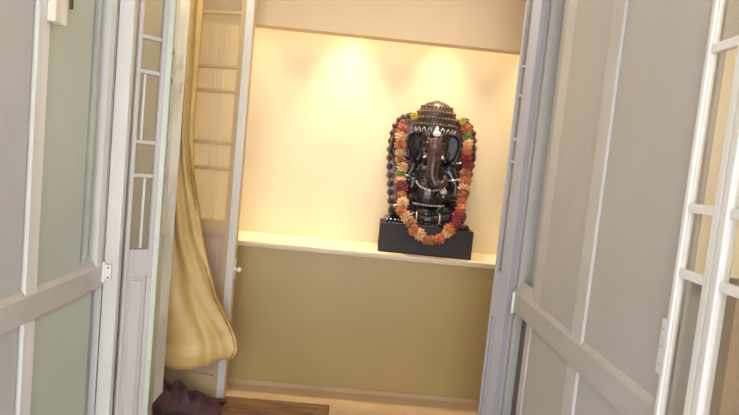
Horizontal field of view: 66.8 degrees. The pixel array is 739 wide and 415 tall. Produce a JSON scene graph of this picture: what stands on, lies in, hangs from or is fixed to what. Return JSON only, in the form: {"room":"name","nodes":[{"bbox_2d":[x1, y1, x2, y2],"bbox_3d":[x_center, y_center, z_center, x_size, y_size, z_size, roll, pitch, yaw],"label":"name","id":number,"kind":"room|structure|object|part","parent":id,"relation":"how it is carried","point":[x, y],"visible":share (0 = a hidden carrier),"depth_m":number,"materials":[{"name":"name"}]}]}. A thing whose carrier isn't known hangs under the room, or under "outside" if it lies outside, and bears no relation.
{"room":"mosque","nodes":[
{"label":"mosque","id":0,"kind":"room"},
{"bbox_2d":[0,0,137,414],"bbox_3d":[-1.177,-0.034,0.538,0.362,2.750,3.725,6,5,-2],"label":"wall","id":1,"kind":"structure","parent":0,"point":[67,66],"depth_m":2.02,"materials":[{"name":"paint"}]},
{"bbox_3d":[-1.211,0.914,0.307,0.118,0.900,3.110,5,5,-2],"label":"wall panel","id":2,"kind":"part","parent":1,"relation":"part of","materials":[{"name":"grey paint"}]},
{"bbox_3d":[-1.077,-0.450,0.197,0.118,1.850,3.110,5,5,-2],"label":"wall panel","id":3,"kind":"part","parent":1,"relation":"part of","materials":[{"name":"grey paint"}]},
{"bbox_3d":[-1.118,0.418,0.572,0.038,0.150,3.716,5,5,-2],"label":"rail","id":4,"kind":"part","parent":1,"relation":"part of","materials":[{"name":"paint"}]},
{"bbox_3d":[-1.249,0.762,2.143,0.118,0.900,0.425,5,5,-2],"label":"wall panel","id":5,"kind":"part","parent":1,"relation":"part of","materials":[{"name":"green paint"}]},
{"bbox_3d":[-1.113,-0.598,1.978,0.118,1.850,0.315,5,5,-2],"label":"wall panel","id":6,"kind":"part","parent":1,"relation":"part of","materials":[{"name":"green paint"}]},
{"bbox_3d":[-1.115,-0.639,2.181,0.118,1.800,0.027,5,5,-2],"label":"moulding","id":7,"kind":"part","parent":1,"relation":"part of","materials":[{"name":"green paint"}]},
{"bbox_3d":[-1.064,-0.172,2.379,0.060,2.750,0.037,5,5,-2],"label":"door frame","id":8,"kind":"part","parent":1,"relation":"part of","materials":[{"name":"white paint"}]},
{"bbox_2d":[113,0,169,414],"bbox_3d":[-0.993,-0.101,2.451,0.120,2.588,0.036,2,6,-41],"label":"door","id":9,"kind":"structure","parent":1,"relation":"in","point":[136,275],"depth_m":2.47,"materials":[{"name":"white paint"}]},
{"bbox_3d":[-1.071,0.679,2.513,0.084,0.760,0.028,2,6,-41],"label":"panel","id":10,"kind":"part","parent":9,"relation":"part of","materials":[{"name":"white paint"}]},
{"bbox_3d":[-1.028,0.242,2.477,0.084,0.120,0.034,2,6,-41],"label":"lock rail","id":11,"kind":"part","parent":9,"relation":"part of","materials":[{"name":"white paint"}]},
{"bbox_2d":[142,0,189,414],"bbox_3d":[-0.989,-0.124,2.747,0.077,2.588,0.543,4,5,-18],"label":"door","id":12,"kind":"structure","parent":1,"relation":"in","point":[179,10],"depth_m":2.92,"materials":[{"name":"green paint"}]},
{"bbox_3d":[-1.125,1.096,2.818,0.028,0.128,0.421,4,5,-18],"label":"rail","id":13,"kind":"part","parent":12,"relation":"part of","materials":[{"name":"beige paint"}]},
{"bbox_3d":[-1.081,0.641,2.781,0.028,0.790,0.421,4,5,-18],"label":"panel","id":14,"kind":"part","parent":12,"relation":"part of","materials":[{"name":"green paint"}]},
{"bbox_3d":[-1.038,0.204,2.746,0.028,0.090,0.421,4,5,-18],"label":"lock rail","id":15,"kind":"part","parent":12,"relation":"part of","materials":[{"name":"beige paint"}]},
{"bbox_3d":[-1.016,-0.009,2.729,0.003,0.332,0.421,4,5,-18],"label":"pane","id":16,"kind":"part","parent":12,"relation":"part of","materials":[{"name":"glass"}]},
{"bbox_3d":[-0.971,-0.475,2.691,0.003,0.312,0.421,4,5,-18],"label":"pane","id":17,"kind":"part","parent":12,"relation":"part of","materials":[{"name":"glass"}]},
{"bbox_3d":[-0.917,-1.016,2.647,0.003,0.482,0.421,4,5,-18],"label":"pane","id":18,"kind":"part","parent":12,"relation":"part of","materials":[{"name":"glass"}]},
{"bbox_2d":[112,0,162,414],"bbox_3d":[-1.373,-0.272,3.244,0.240,2.750,1.715,6,5,-2],"label":"wall","id":19,"kind":"structure","parent":0,"point":[150,49],"depth_m":3.07,"materials":[{"name":"beige paint"}]},
{"bbox_2d":[164,0,237,369],"bbox_3d":[-0.932,-0.153,3.025,0.587,2.136,0.083,6,5,-2],"label":"curtain","id":20,"kind":"object","parent":19,"relation":"hanging from","point":[200,333],"visible":0.56,"depth_m":3.08,"materials":[{"name":"beige fabric"}]},
{"bbox_2d":[164,0,256,397],"bbox_3d":[-0.967,-0.167,3.293,0.547,2.588,0.054,7,5,12],"label":"door","id":21,"kind":"structure","parent":19,"relation":"in","point":[220,237],"depth_m":3.26,"materials":[{"name":"beige paint"}]},
{"bbox_3d":[-1.062,1.056,3.394,0.255,0.128,0.038,7,5,12],"label":"rail","id":22,"kind":"part","parent":21,"relation":"part of","materials":[{"name":"beige paint"}]},
{"bbox_3d":[-1.014,0.566,3.355,0.255,0.860,0.028,7,5,12],"label":"panel","id":23,"kind":"part","parent":21,"relation":"part of","materials":[{"name":"paint"}]},
{"bbox_3d":[-0.968,0.102,3.317,0.255,0.075,0.038,7,5,12],"label":"lock rail","id":24,"kind":"part","parent":21,"relation":"part of","materials":[{"name":"beige paint"}]},
{"bbox_3d":[-0.792,0.361,3.292,0.004,0.120,0.030,7,5,12],"label":"latch plate","id":25,"kind":"part","parent":21,"relation":"part of","materials":[{"name":"paint"}]},
{"bbox_2d":[152,382,478,414],"bbox_3d":[-0.221,1.258,3.487,6.000,0.100,1.850,6,5,-2],"label":"floor","id":26,"kind":"structure","parent":0,"point":[340,403],"depth_m":3.52,"materials":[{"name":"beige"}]},
{"bbox_2d":[164,395,328,414],"bbox_3d":[-0.683,1.189,3.023,0.900,0.018,0.755,6,5,-2],"label":"door mat","id":27,"kind":"object","parent":26,"relation":"on","point":[233,405],"visible":0.69,"depth_m":3.29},
{"bbox_2d":[152,377,226,414],"bbox_3d":[-1.055,1.029,3.168,0.472,0.192,0.249,6,5,-2],"label":"crumpled cloth","id":28,"kind":"object","parent":27,"relation":"on","point":[175,398],"visible":0.81,"depth_m":3.10,"materials":[{"name":"fabric"}]},
{"bbox_2d":[194,0,525,398],"bbox_3d":[0.269,-0.155,3.795,3.060,2.750,0.544,6,5,-2],"label":"wall","id":29,"kind":"structure","parent":0,"point":[316,301],"depth_m":3.67,"materials":[{"name":"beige paint"}]},
{"bbox_2d":[200,23,219,217],"bbox_3d":[-1.095,-0.740,3.879,0.030,1.769,0.021,6,5,-2],"label":"trim","id":30,"kind":"structure","parent":29,"relation":"attached to","point":[216,26],"depth_m":3.88,"materials":[{"name":"white paint"}]},
{"bbox_2d":[210,24,227,218],"bbox_3d":[-1.033,-0.735,3.884,0.015,1.769,0.015,6,5,-2],"label":"trim","id":31,"kind":"structure","parent":29,"relation":"attached to","point":[226,25],"depth_m":3.89,"materials":[{"name":"white paint"}]},
{"bbox_2d":[227,377,478,403],"bbox_3d":[0.141,1.215,3.651,3.040,0.030,0.013,6,5,-2],"label":"trim","id":32,"kind":"structure","parent":29,"relation":"attached to","point":[229,379],"depth_m":3.64,"materials":[{"name":"beige wood"}]},
{"bbox_2d":[378,100,476,259],"bbox_3d":[0.408,-0.206,3.753,0.618,1.024,0.365,6,5,0],"label":"statue","id":33,"kind":"object","parent":29,"relation":"on","point":[432,155],"visible":0.79,"depth_m":3.67,"materials":[{"name":"stone"}]},
{"bbox_2d":[406,112,417,126],"bbox_3d":[0.274,-0.574,3.667,0.088,0.105,0.048,10,6,42],"label":"flower","id":34,"kind":"object","parent":33,"relation":"attached to","point":[414,115],"visible":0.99,"depth_m":3.65,"materials":[{"name":"yellow plant"}]},
{"bbox_2d":[394,119,473,244],"bbox_3d":[0.403,-0.169,3.636,0.539,0.806,0.239,6,5,0],"label":"flower garland","id":35,"kind":"object","parent":33,"relation":"hanging from","point":[449,229],"visible":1,"depth_m":3.63,"materials":[{"name":"orange plant"}]},
{"bbox_3d":[0.201,-0.215,3.670,0.068,0.080,0.059,4,5,-16],"label":"flower","id":36,"kind":"part","parent":35,"relation":"part of","materials":[{"name":"green plant"}]},
{"bbox_3d":[0.200,-0.313,3.672,0.077,0.072,0.055,27,14,1],"label":"flower","id":37,"kind":"part","parent":35,"relation":"part of","materials":[{"name":"orange plant"}]},
{"bbox_3d":[0.199,-0.364,3.671,0.071,0.067,0.051,16,14,19],"label":"flower","id":38,"kind":"part","parent":35,"relation":"part of","materials":[{"name":"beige plant"}]},
{"bbox_3d":[0.202,-0.172,3.661,0.081,0.086,0.062,37,9,2],"label":"flower","id":39,"kind":"part","parent":35,"relation":"part of","materials":[{"name":"red plant"}]},
{"bbox_3d":[0.203,-0.413,3.670,0.089,0.084,0.064,47,-7,4],"label":"flower","id":40,"kind":"part","parent":35,"relation":"part of","materials":[{"name":"orange plant"}]},
{"bbox_3d":[0.207,-0.466,3.666,0.093,0.088,0.067,24,-15,3],"label":"flower","id":41,"kind":"part","parent":35,"relation":"part of","materials":[{"name":"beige plant"}]},
{"bbox_3d":[0.207,0.021,3.602,0.083,0.078,0.060,33,22,0],"label":"flower","id":42,"kind":"part","parent":35,"relation":"part of","materials":[{"name":"orange plant"}]},
{"bbox_3d":[0.210,-0.076,3.633,0.058,0.077,0.067,10,6,43],"label":"flower","id":43,"kind":"part","parent":35,"relation":"part of","materials":[{"name":"orange plant"}]},
{"bbox_3d":[0.215,-0.263,3.671,0.087,0.082,0.063,5,1,-17],"label":"flower","id":44,"kind":"part","parent":35,"relation":"part of","materials":[{"name":"beige plant"}]},
{"bbox_3d":[0.215,-0.031,3.611,0.088,0.083,0.064,49,2,12],"label":"flower","id":45,"kind":"part","parent":35,"relation":"part of","materials":[{"name":"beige plant"}]},
{"bbox_3d":[0.215,-0.119,3.648,0.079,0.081,0.062,7,5,20],"label":"flower","id":46,"kind":"part","parent":35,"relation":"part of","materials":[{"name":"red plant"}]},
{"bbox_3d":[0.217,-0.510,3.673,0.090,0.084,0.065,37,-14,1],"label":"flower","id":47,"kind":"part","parent":35,"relation":"part of","materials":[{"name":"pink plant"}]},
{"bbox_3d":[0.225,-0.551,3.688,0.071,0.067,0.051,10,25,6],"label":"flower","id":48,"kind":"part","parent":35,"relation":"part of","materials":[{"name":"orange plant"}]},
{"bbox_3d":[0.238,0.061,3.596,0.091,0.086,0.066,-31,10,8],"label":"flower","id":49,"kind":"part","parent":35,"relation":"part of","materials":[{"name":"beige plant"}]},
{"bbox_3d":[0.266,0.106,3.580,0.070,0.083,0.061,8,5,26],"label":"flower","id":50,"kind":"part","parent":35,"relation":"part of","materials":[{"name":"orange plant"}]},
{"bbox_3d":[0.284,0.144,3.577,0.086,0.081,0.062,20,5,-21],"label":"flower","id":51,"kind":"part","parent":35,"relation":"part of","materials":[{"name":"orange plant"}]},
{"bbox_3d":[0.320,0.171,3.580,0.086,0.091,0.066,43,-4,8],"label":"flower","id":52,"kind":"part","parent":35,"relation":"part of","materials":[{"name":"beige plant"}]},
{"bbox_3d":[0.361,0.204,3.581,0.071,0.067,0.051,46,35,13],"label":"flower","id":53,"kind":"part","parent":35,"relation":"part of","materials":[{"name":"orange plant"}]},
{"bbox_3d":[0.399,0.208,3.577,0.072,0.068,0.052,7,-16,16],"label":"flower","id":54,"kind":"part","parent":35,"relation":"part of","materials":[{"name":"orange plant"}]},
{"bbox_3d":[0.448,0.199,3.575,0.073,0.078,0.056,-34,-4,17],"label":"flower","id":55,"kind":"part","parent":35,"relation":"part of","materials":[{"name":"orange plant"}]},
{"bbox_3d":[0.491,0.169,3.580,0.071,0.067,0.052,-14,-19,3],"label":"flower","id":56,"kind":"part","parent":35,"relation":"part of","materials":[{"name":"beige plant"}]},
{"bbox_3d":[0.512,0.143,3.587,0.087,0.093,0.067,-33,-10,36],"label":"flower","id":57,"kind":"part","parent":35,"relation":"part of","materials":[{"name":"orange plant"}]},
{"bbox_3d":[0.556,0.104,3.592,0.090,0.085,0.065,5,26,-22],"label":"flower","id":58,"kind":"part","parent":35,"relation":"part of","materials":[{"name":"red plant"}]},
{"bbox_3d":[0.570,0.057,3.599,0.071,0.088,0.065,4,5,-24],"label":"flower","id":59,"kind":"part","parent":35,"relation":"part of","materials":[{"name":"red plant"}]},
{"bbox_3d":[0.587,0.010,3.612,0.076,0.087,0.066,6,5,1],"label":"flower","id":60,"kind":"part","parent":35,"relation":"part of","materials":[{"name":"orange plant"}]},
{"bbox_3d":[0.595,-0.035,3.632,0.076,0.072,0.055,18,2,21],"label":"flower","id":61,"kind":"part","parent":35,"relation":"part of","materials":[{"name":"pink plant"}]},
{"bbox_3d":[0.606,-0.083,3.650,0.093,0.087,0.067,-35,15,-14],"label":"flower","id":62,"kind":"part","parent":35,"relation":"part of","materials":[{"name":"orange plant"}]},
{"bbox_3d":[0.616,-0.124,3.653,0.078,0.088,0.067,7,5,17],"label":"flower","id":63,"kind":"part","parent":35,"relation":"part of","materials":[{"name":"beige plant"}]},
{"bbox_2d":[459,117,469,125],"bbox_3d":[0.621,-0.540,3.677,0.048,0.105,0.088,10,6,44],"label":"flower","id":64,"kind":"object","parent":35,"relation":"attached to","point":[462,121],"visible":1,"depth_m":3.65,"materials":[{"name":"yellow plant"}]},
{"bbox_3d":[0.628,-0.222,3.666,0.072,0.089,0.065,4,5,-16],"label":"flower","id":65,"kind":"part","parent":35,"relation":"part of","materials":[{"name":"orange plant"}]},
{"bbox_3d":[0.628,-0.171,3.664,0.092,0.086,0.066,34,14,-8],"label":"flower","id":66,"kind":"part","parent":35,"relation":"part of","materials":[{"name":"orange plant"}]},
{"bbox_3d":[0.638,-0.515,3.688,0.082,0.078,0.059,-39,-1,3],"label":"flower","id":67,"kind":"part","parent":35,"relation":"part of","materials":[{"name":"orange plant"}]},
{"bbox_3d":[0.634,-0.322,3.666,0.073,0.083,0.063,8,5,28],"label":"flower","id":68,"kind":"part","parent":35,"relation":"part of","materials":[{"name":"red plant"}]},
{"bbox_3d":[0.642,-0.462,3.680,0.074,0.078,0.056,-43,17,-13],"label":"flower","id":69,"kind":"part","parent":35,"relation":"part of","materials":[{"name":"green plant"}]},
{"bbox_3d":[0.638,-0.368,3.666,0.082,0.077,0.059,-21,-15,-4],"label":"flower","id":70,"kind":"part","parent":35,"relation":"part of","materials":[{"name":"orange plant"}]},
{"bbox_3d":[0.643,-0.269,3.665,0.062,0.070,0.053,8,5,32],"label":"flower","id":71,"kind":"part","parent":35,"relation":"part of","materials":[{"name":"red plant"}]},
{"bbox_3d":[0.646,-0.417,3.668,0.065,0.073,0.056,5,5,-10],"label":"flower","id":72,"kind":"part","parent":35,"relation":"part of","materials":[{"name":"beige plant"}]},
{"bbox_3d":[0.447,-0.598,3.768,0.286,0.227,0.234,6,5,0],"label":"crown","id":73,"kind":"part","parent":33,"relation":"part of","materials":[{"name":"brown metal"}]},
{"bbox_2d":[500,0,738,414],"bbox_3d":[0.892,0.050,2.020,0.320,2.750,1.360,6,5,-2],"label":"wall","id":74,"kind":"structure","parent":0,"point":[620,84],"depth_m":1.82,"materials":[{"name":"paint"}]},
{"bbox_2d":[478,0,549,414],"bbox_3d":[0.848,-0.012,2.739,0.314,2.750,0.227,3,5,-27],"label":"door","id":75,"kind":"structure","parent":74,"relation":"in","point":[535,10],"depth_m":2.71,"materials":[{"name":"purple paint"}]},
{"bbox_3d":[0.600,0.869,2.822,0.028,0.660,0.037,3,5,-27],"label":"panel","id":76,"kind":"part","parent":75,"relation":"part of","materials":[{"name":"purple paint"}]},
{"bbox_3d":[0.643,0.432,2.787,0.034,0.220,0.037,3,5,-27],"label":"lock rail","id":77,"kind":"part","parent":75,"relation":"part of","materials":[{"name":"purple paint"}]},
{"bbox_3d":[0.718,0.945,2.494,0.124,0.864,0.055,5,5,-2],"label":"moulding","id":78,"kind":"part","parent":74,"relation":"part of","materials":[{"name":"paint"}]},
{"bbox_3d":[0.728,0.949,2.244,0.118,0.900,0.435,5,5,-2],"label":"wall panel","id":79,"kind":"part","parent":74,"relation":"part of","materials":[{"name":"paint"}]},
{"bbox_3d":[0.882,-0.468,2.489,0.068,1.800,0.198,5,5,-2],"label":"moulding","id":80,"kind":"part","parent":74,"relation":"part of","materials":[{"name":"paint"}]},
{"bbox_3d":[0.873,-0.468,2.478,0.088,1.800,0.030,5,5,-2],"label":"moulding","id":81,"kind":"part","parent":74,"relation":"part of","materials":[{"name":"paint"}]},
{"bbox_3d":[0.861,-0.458,2.339,0.118,1.800,0.098,5,5,-2],"label":"moulding","id":82,"kind":"part","parent":74,"relation":"part of","materials":[{"name":"paint"}]},
{"bbox_3d":[0.863,-0.413,2.104,0.118,1.850,0.375,5,5,-2],"label":"wall panel","id":83,"kind":"part","parent":74,"relation":"part of","materials":[{"name":"paint"}]},
{"bbox_3d":[0.725,0.478,2.072,0.038,0.150,1.311,5,5,-2],"label":"rail","id":84,"kind":"part","parent":74,"relation":"part of","materials":[{"name":"paint"}]},
{"bbox_3d":[0.739,0.994,1.701,0.118,0.900,0.485,5,5,-2],"label":"wall panel","id":85,"kind":"part","parent":74,"relation":"part of","materials":[{"name":"paint"}]},
{"bbox_3d":[0.874,-0.370,1.591,0.118,1.850,0.485,5,5,-2],"label":"wall panel","id":86,"kind":"part","parent":74,"relation":"part of","materials":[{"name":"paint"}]},
{"bbox_2d":[654,0,738,414],"bbox_3d":[0.747,0.172,1.080,0.028,2.608,0.530,6,5,-2],"label":"door","id":87,"kind":"structure","parent":74,"relation":"in","point":[716,286],"depth_m":1.22,"materials":[{"name":"white paint"}]},
{"bbox_2d":[665,0,733,414],"bbox_3d":[0.774,0.092,1.358,0.012,2.750,0.050,6,5,-2],"label":"door frame","id":88,"kind":"structure","parent":74,"relation":"attached to","point":[728,8],"depth_m":1.33,"materials":[{"name":"paint"}]},
{"bbox_2d":[694,48,738,278],"bbox_3d":[0.856,-0.110,1.342,0.111,0.550,0.049,6,5,-2],"label":"wall","id":89,"kind":"structure","parent":0,"point":[730,59],"depth_m":1.32,"materials":[{"name":"beige paint"}]},
{"bbox_2d":[709,278,738,414],"bbox_3d":[0.982,0.137,1.365,0.183,2.700,0.049,6,5,-2],"label":"board","id":90,"kind":"object","parent":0,"point":[725,394],"depth_m":1.36,"materials":[{"name":"brown wood"}]}
]}

